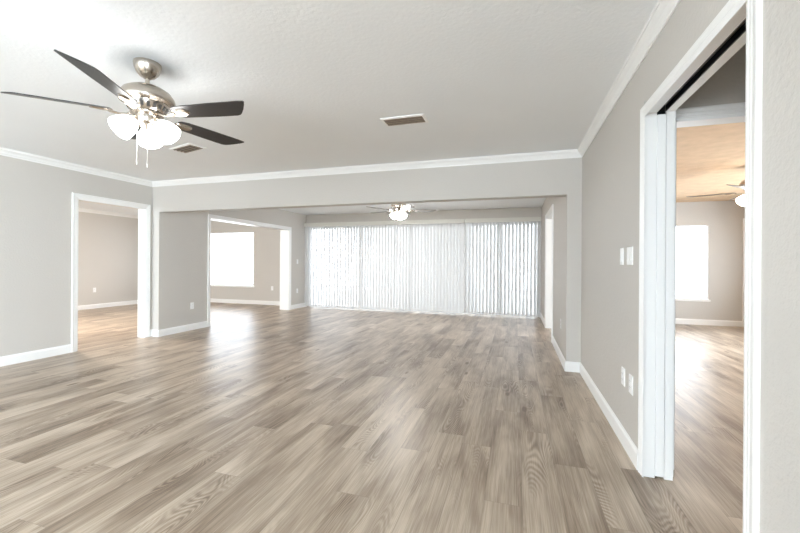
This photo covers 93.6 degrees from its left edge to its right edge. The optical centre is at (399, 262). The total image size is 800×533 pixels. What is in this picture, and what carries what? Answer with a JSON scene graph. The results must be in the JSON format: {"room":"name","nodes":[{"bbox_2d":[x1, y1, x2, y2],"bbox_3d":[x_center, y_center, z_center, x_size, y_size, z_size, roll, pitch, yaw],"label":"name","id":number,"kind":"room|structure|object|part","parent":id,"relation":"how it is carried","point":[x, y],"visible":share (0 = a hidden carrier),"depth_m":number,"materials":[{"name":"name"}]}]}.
{"room":"empty living room","nodes":[
{"label":"empty living room","id":0,"kind":"room"},
{"bbox_2d":[0,155,152,356],"bbox_3d":[-5.223,-0.061,1.963,0.140,2.440,8.683,0,0,17],"label":"wall","id":1,"kind":"structure","parent":0,"point":[36,198],"depth_m":4.54,"materials":[{"name":"beige paint"}]},
{"bbox_2d":[0,344,70,366],"bbox_3d":[-4.923,1.106,1.198,0.900,0.110,7.402,0,0,17],"label":"baseboard","id":2,"kind":"structure","parent":1,"relation":"attached to","point":[64,349],"depth_m":4.49,"materials":[{"name":"white paint"}]},
{"bbox_2d":[71,192,150,352],"bbox_3d":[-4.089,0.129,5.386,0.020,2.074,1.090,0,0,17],"label":"trim","id":3,"kind":"structure","parent":1,"relation":"attached to","point":[75,196],"depth_m":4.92,"materials":[{"name":"white paint"}]},
{"bbox_2d":[78,212,137,305],"bbox_3d":[-8.894,-0.086,5.354,0.150,2.440,13.010,0,0,17],"label":"wall","id":4,"kind":"structure","parent":0,"point":[107,244],"depth_m":9.61,"materials":[{"name":"beige paint"}]},
{"bbox_2d":[79,208,137,218],"bbox_3d":[-8.810,-1.266,5.253,0.056,0.078,12.860,0,0,17],"label":"trim","id":5,"kind":"structure","parent":4,"relation":"attached to","point":[80,209],"depth_m":9.60,"materials":[{"name":"white paint"}]},
{"bbox_2d":[78,298,279,309],"bbox_3d":[-6.757,1.094,4.617,4.384,0.110,12.860,0,0,17],"label":"baseboard","id":6,"kind":"structure","parent":4,"relation":"attached to","point":[112,304],"depth_m":10.31,"materials":[{"name":"white paint"}]},
{"bbox_2d":[167,209,305,327],"bbox_3d":[-3.254,-0.048,8.084,0.260,2.440,4.177,0,0,17],"label":"wall","id":7,"kind":"structure","parent":0,"point":[187,256],"depth_m":6.62,"materials":[{"name":"beige paint"}]},
{"bbox_2d":[150,321,207,336],"bbox_3d":[-3.720,1.114,6.372,0.158,0.110,1.015,0,0,17],"label":"baseboard","id":8,"kind":"structure","parent":7,"relation":"attached to","point":[173,330],"depth_m":6.22,"materials":[{"name":"white paint"}]},
{"bbox_2d":[207,214,291,326],"bbox_3d":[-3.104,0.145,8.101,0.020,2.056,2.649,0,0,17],"label":"trim","id":9,"kind":"structure","parent":7,"relation":"attached to","point":[209,215],"depth_m":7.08,"materials":[{"name":"white paint"}]},
{"bbox_2d":[291,303,306,309],"bbox_3d":[-2.610,1.121,9.701,0.036,0.110,0.704,0,0,17],"label":"baseboard","id":10,"kind":"structure","parent":7,"relation":"attached to","point":[300,305],"depth_m":9.69,"materials":[{"name":"white paint"}]},
{"bbox_2d":[152,157,581,361],"bbox_3d":[-0.943,-0.033,5.111,6.193,2.440,0.150,0,0,17],"label":"wall header","id":11,"kind":"structure","parent":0,"point":[554,177],"depth_m":4.76,"materials":[{"name":"beige paint"}]},
{"bbox_2d":[0,302,743,532],"bbox_3d":[-1.493,1.244,2.998,15.700,0.120,13.160,0,0,17],"label":"floor","id":12,"kind":"structure","parent":0,"point":[259,418],"depth_m":2.67,"materials":[{"name":"beige laminate"}]},
{"bbox_2d":[0,0,744,214],"bbox_3d":[-1.476,-1.316,2.998,15.700,0.120,13.160,0,0,17],"label":"ceiling","id":13,"kind":"structure","parent":0,"point":[315,80],"depth_m":2.59,"materials":[{"name":"white paint"}]},
{"bbox_2d":[0,49,243,167],"bbox_3d":[-1.544,-0.923,2.373,1.286,0.668,1.325,0,0,17],"label":"ceiling fan","id":14,"kind":"object","parent":13,"relation":"hanging from","point":[148,104],"visible":1,"depth_m":2.31,"materials":[{"name":"silver metal"}]},
{"bbox_3d":[-1.991,-0.941,2.176,0.512,0.037,0.126,0,0,-26],"label":"blade","id":15,"kind":"part","parent":14,"relation":"part of","materials":[{"name":"brown laminate"}]},
{"bbox_3d":[-1.529,-0.938,1.941,0.126,0.037,0.512,0,0,-8],"label":"blade","id":16,"kind":"part","parent":14,"relation":"part of","materials":[{"name":"brown laminate"}]},
{"bbox_3d":[-1.675,-0.822,2.270,0.141,0.145,0.145,0,0,17],"label":"lamp shade","id":17,"kind":"part","parent":14,"relation":"part of","materials":[{"name":"white glass"}]},
{"bbox_3d":[-1.910,-0.940,2.687,0.126,0.037,0.512,0,0,-44],"label":"blade","id":18,"kind":"part","parent":14,"relation":"part of","materials":[{"name":"laminate"}]},
{"bbox_3d":[-1.570,-0.724,2.336,0.007,0.270,0.007,0,0,17],"label":"pull chain","id":19,"kind":"part","parent":14,"relation":"part of","materials":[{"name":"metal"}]},
{"bbox_3d":[-1.661,-0.822,2.496,0.145,0.145,0.146,0,0,17],"label":"lamp shade","id":20,"kind":"part","parent":14,"relation":"part of","materials":[{"name":"white glass"}]},
{"bbox_3d":[-1.469,-0.821,2.374,0.145,0.145,0.141,0,0,17],"label":"lamp shade","id":21,"kind":"part","parent":14,"relation":"part of","materials":[{"name":"white glass"}]},
{"bbox_3d":[-1.163,-0.935,2.308,0.512,0.037,0.126,0,0,10],"label":"blade","id":22,"kind":"part","parent":14,"relation":"part of","materials":[{"name":"brown laminate"}]},
{"bbox_3d":[-1.399,-0.937,2.769,0.126,0.037,0.512,0,0,28],"label":"blade","id":23,"kind":"part","parent":14,"relation":"part of","materials":[{"name":"brown laminate"}]},
{"bbox_2d":[170,143,206,153],"bbox_3d":[-2.345,-1.256,4.155,0.400,0.012,0.200,0,0,31],"label":"ceiling vent","id":24,"kind":"object","parent":13,"relation":"in","point":[187,148],"visible":1,"depth_m":4.13,"materials":[{"name":"white metal"}]},
{"bbox_2d":[366,203,435,228],"bbox_3d":[0.006,-0.931,7.048,1.326,0.630,1.279,0,0,17],"label":"ceiling fan","id":25,"kind":"object","parent":13,"relation":"hanging from","point":[399,209],"visible":0.89,"depth_m":6.92,"materials":[{"name":"silver metal"}]},
{"bbox_3d":[0.062,-0.861,6.922,0.122,0.122,0.118,0,0,17],"label":"lamp shade","id":26,"kind":"part","parent":25,"relation":"part of","materials":[{"name":"white glass"}]},
{"bbox_3d":[0.139,-0.965,6.585,0.126,0.037,0.512,0,0,-20],"label":"blade","id":27,"kind":"part","parent":25,"relation":"part of","materials":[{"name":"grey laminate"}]},
{"bbox_3d":[0.421,-0.963,7.020,0.512,0.037,0.126,0,0,-2],"label":"blade","id":28,"kind":"part","parent":25,"relation":"part of","materials":[{"name":"grey laminate"}]},
{"bbox_2d":[380,114,428,126],"bbox_3d":[0.041,-1.240,3.291,0.390,0.012,0.195,0,0,17],"label":"ceiling vent","id":29,"kind":"object","parent":13,"relation":"in","point":[417,118],"visible":1,"depth_m":3.27,"materials":[{"name":"white metal"}]},
{"bbox_2d":[687,180,744,205],"bbox_3d":[4.512,-0.882,4.744,1.306,0.668,1.316,0,0,17],"label":"ceiling fan","id":30,"kind":"object","parent":13,"relation":"hanging from","point":[740,200],"visible":0.15,"depth_m":4.76,"materials":[{"name":"silver metal"}]},
{"bbox_3d":[4.134,-0.900,5.016,0.512,0.037,0.126,0,0,42],"label":"blade","id":31,"kind":"part","parent":30,"relation":"part of","materials":[{"name":"grey laminate"}]},
{"bbox_3d":[4.090,-0.900,4.501,0.512,0.037,0.126,0,0,-30],"label":"blade","id":32,"kind":"part","parent":30,"relation":"part of","materials":[{"name":"grey laminate"}]},
{"bbox_3d":[4.338,-0.782,4.740,0.145,0.145,0.140,0,0,17],"label":"lamp shade","id":33,"kind":"part","parent":30,"relation":"part of","materials":[{"name":"white glass"}]},
{"bbox_2d":[211,200,744,320],"bbox_3d":[0.427,-0.023,9.216,15.400,2.440,0.150,0,0,17],"label":"wall","id":34,"kind":"structure","parent":0,"point":[724,219],"depth_m":7.53,"materials":[{"name":"beige paint"}]},
{"bbox_2d":[211,232,253,287],"bbox_3d":[-5.022,-0.082,10.821,1.980,1.555,0.075,0,0,17],"label":"window","id":35,"kind":"structure","parent":34,"relation":"in","point":[250,285],"depth_m":10.66,"materials":[{"name":"white metal"}]},
{"bbox_3d":[-5.022,0.605,10.837,1.850,0.040,0.026,0,0,17],"label":"rail","id":36,"kind":"part","parent":35,"relation":"part of","materials":[{"name":"white metal"}]},
{"bbox_3d":[-5.033,0.672,10.801,1.980,0.047,0.033,0,0,17],"label":"sill","id":37,"kind":"part","parent":35,"relation":"part of","materials":[{"name":"white stone"}]},
{"bbox_2d":[304,219,464,312],"bbox_3d":[-0.515,0.067,9.356,4.222,2.177,0.134,0,0,17],"label":"vertical blind","id":38,"kind":"object","parent":34,"relation":"attached to","point":[439,269],"visible":1,"depth_m":9.28,"materials":[{"name":"plastic"}]},
{"bbox_2d":[309,222,538,316],"bbox_3d":[0.333,0.136,9.271,5.830,2.120,0.040,0,0,17],"label":"door","id":39,"kind":"structure","parent":34,"relation":"in","point":[518,222],"depth_m":9.15,"materials":[{"name":"white metal"}]},
{"bbox_2d":[464,217,540,315],"bbox_3d":[2.298,0.086,8.491,1.656,2.177,0.134,0,0,17],"label":"vertical blind","id":40,"kind":"object","parent":34,"relation":"attached to","point":[480,238],"visible":1,"depth_m":8.48,"materials":[{"name":"plastic"}]},
{"bbox_2d":[675,225,710,301],"bbox_3d":[5.349,0.010,7.633,1.580,1.510,0.075,0,0,17],"label":"window","id":41,"kind":"structure","parent":34,"relation":"in","point":[693,297],"depth_m":7.44,"materials":[{"name":"white wood"}]},
{"bbox_3d":[5.349,0.675,7.650,1.450,0.040,0.026,0,0,17],"label":"rail","id":42,"kind":"part","parent":41,"relation":"part of","materials":[{"name":"white metal"}]},
{"bbox_3d":[5.338,0.741,7.613,1.580,0.047,0.033,0,0,17],"label":"sill","id":43,"kind":"part","parent":41,"relation":"part of","materials":[{"name":"white stone"}]},
{"bbox_2d":[675,318,741,326],"bbox_3d":[4.722,1.171,7.110,3.496,0.110,1.348,0,0,17],"label":"baseboard","id":44,"kind":"structure","parent":34,"relation":"attached to","point":[677,320],"depth_m":7.39,"materials":[{"name":"white paint"}]},
{"bbox_2d":[742,218,744,326],"bbox_3d":[7.039,0.196,7.095,0.930,2.090,0.020,0,0,17],"label":"trim","id":45,"kind":"structure","parent":34,"relation":"attached to","point":[743,218],"depth_m":7.22,"materials":[{"name":"white paint"}]},
{"bbox_2d":[252,283,704,313],"bbox_3d":[2.027,1.322,13.430,24.000,0.170,8.850,0,0,17],"label":"floor","id":46,"kind":"structure","parent":0,"point":[252,283],"depth_m":13.48,"materials":[{"name":"concrete"}]},
{"bbox_2d":[541,197,564,355],"bbox_3d":[2.576,-0.009,6.292,0.140,2.440,4.177,0,0,17],"label":"wall","id":47,"kind":"structure","parent":0,"point":[559,202],"depth_m":5.09,"materials":[{"name":"beige paint"}]},
{"bbox_2d":[546,211,551,327],"bbox_3d":[2.583,0.196,6.319,0.142,2.030,1.300,0,0,17],"label":"door","id":48,"kind":"structure","parent":47,"relation":"attached to","point":[549,218],"depth_m":6.93,"materials":[{"name":"white paint"}]},
{"bbox_2d":[544,204,553,342],"bbox_3d":[2.507,0.165,6.343,0.020,2.092,1.424,0,0,17],"label":"trim","id":49,"kind":"structure","parent":47,"relation":"attached to","point":[552,206],"depth_m":5.67,"materials":[{"name":"white paint"}]},
{"bbox_2d":[552,336,637,469],"bbox_3d":[1.836,1.151,3.918,0.163,0.110,3.602,0,0,17],"label":"baseboard","id":50,"kind":"structure","parent":47,"relation":"attached to","point":[624,438],"depth_m":2.97,"materials":[{"name":"white paint"}]},
{"bbox_2d":[581,0,799,532],"bbox_3d":[0.831,-0.021,0.102,0.143,2.440,8.683,0,0,17],"label":"wall","id":51,"kind":"structure","parent":0,"point":[611,162],"depth_m":1.11,"materials":[{"name":"beige paint"}]},
{"bbox_2d":[0,0,680,186],"bbox_3d":[-2.211,-1.222,0.961,6.193,0.078,8.533,0,0,17],"label":"trim","id":52,"kind":"structure","parent":51,"relation":"attached to","point":[663,10],"depth_m":4.36,"materials":[{"name":"white paint"}]},
{"bbox_2d":[620,248,623,264],"bbox_3d":[1.503,-0.041,2.551,0.012,0.115,0.070,0,0,17],"label":"light switch","id":53,"kind":"object","parent":51,"relation":"attached to","point":[621,249],"visible":1,"depth_m":2.53,"materials":[{"name":"white plastic"}]},
{"bbox_2d":[621,367,624,386],"bbox_3d":[1.485,0.759,2.503,0.009,0.115,0.070,0,0,17],"label":"wall outlet","id":54,"kind":"object","parent":51,"relation":"attached to","point":[622,368],"visible":1,"depth_m":2.49,"materials":[{"name":"white plastic"}]},
{"bbox_2d":[627,246,632,264],"bbox_3d":[1.449,-0.042,2.374,0.012,0.115,0.116,0,0,17],"label":"light switch","id":55,"kind":"object","parent":51,"relation":"attached to","point":[629,249],"visible":1,"depth_m":2.35,"materials":[{"name":"white plastic"}]},
{"bbox_2d":[629,374,632,395],"bbox_3d":[1.433,0.758,2.336,0.009,0.115,0.070,0,0,17],"label":"wall outlet","id":56,"kind":"object","parent":51,"relation":"attached to","point":[630,375],"visible":1,"depth_m":2.32,"materials":[{"name":"white plastic"}]},
{"bbox_2d":[655,114,665,476],"bbox_3d":[1.593,0.184,2.554,0.042,2.016,0.980,0,0,17],"label":"door","id":57,"kind":"structure","parent":51,"relation":"in","point":[661,118],"depth_m":2.09,"materials":[{"name":"white paint"}]},
{"bbox_3d":[1.449,0.243,2.087,0.016,0.080,0.002,0,0,17],"label":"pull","id":58,"kind":"part","parent":57,"relation":"part of","materials":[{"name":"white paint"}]},
{"bbox_2d":[673,111,675,457],"bbox_3d":[1.371,0.153,1.603,0.010,2.059,1.058,0,0,17],"label":"trim","id":59,"kind":"structure","parent":51,"relation":"attached to","point":[675,111],"depth_m":2.08,"materials":[{"name":"white paint"}]},
{"bbox_2d":[644,3,746,532],"bbox_3d":[1.300,0.174,1.630,0.145,2.057,1.004,0,0,17],"label":"trim","id":60,"kind":"structure","parent":51,"relation":"attached to","point":[651,118],"depth_m":2.08,"materials":[{"name":"white paint"}]},
{"bbox_2d":[638,0,762,532],"bbox_3d":[1.222,0.158,1.641,0.012,2.088,1.107,0,0,17],"label":"trim","id":61,"kind":"structure","parent":51,"relation":"attached to","point":[754,7],"depth_m":1.15,"materials":[{"name":"white paint"}]},
{"bbox_2d":[657,18,745,114],"bbox_3d":[1.466,-0.872,2.118,0.046,0.088,1.994,0,0,17],"label":"door track","id":62,"kind":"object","parent":51,"relation":"attached to","point":[742,29],"depth_m":1.63,"materials":[{"name":"black metal"}]},
{"bbox_2d":[678,44,745,108],"bbox_3d":[3.749,-0.001,1.583,4.564,2.440,0.110,0,0,17],"label":"wall","id":63,"kind":"structure","parent":0,"point":[727,85],"depth_m":2.12,"materials":[{"name":"beige paint"}]},
{"bbox_2d":[673,113,744,469],"bbox_3d":[1.977,0.187,2.128,0.788,2.040,0.112,0,0,17],"label":"trim","id":64,"kind":"structure","parent":63,"relation":"attached to","point":[737,117],"depth_m":2.19,"materials":[{"name":"white paint"}]},
{"bbox_2d":[676,102,745,118],"bbox_3d":[1.958,0.159,2.066,0.898,2.095,0.020,0,0,17],"label":"trim","id":65,"kind":"structure","parent":63,"relation":"attached to","point":[732,108],"depth_m":2.12,"materials":[{"name":"white paint"}]}
]}

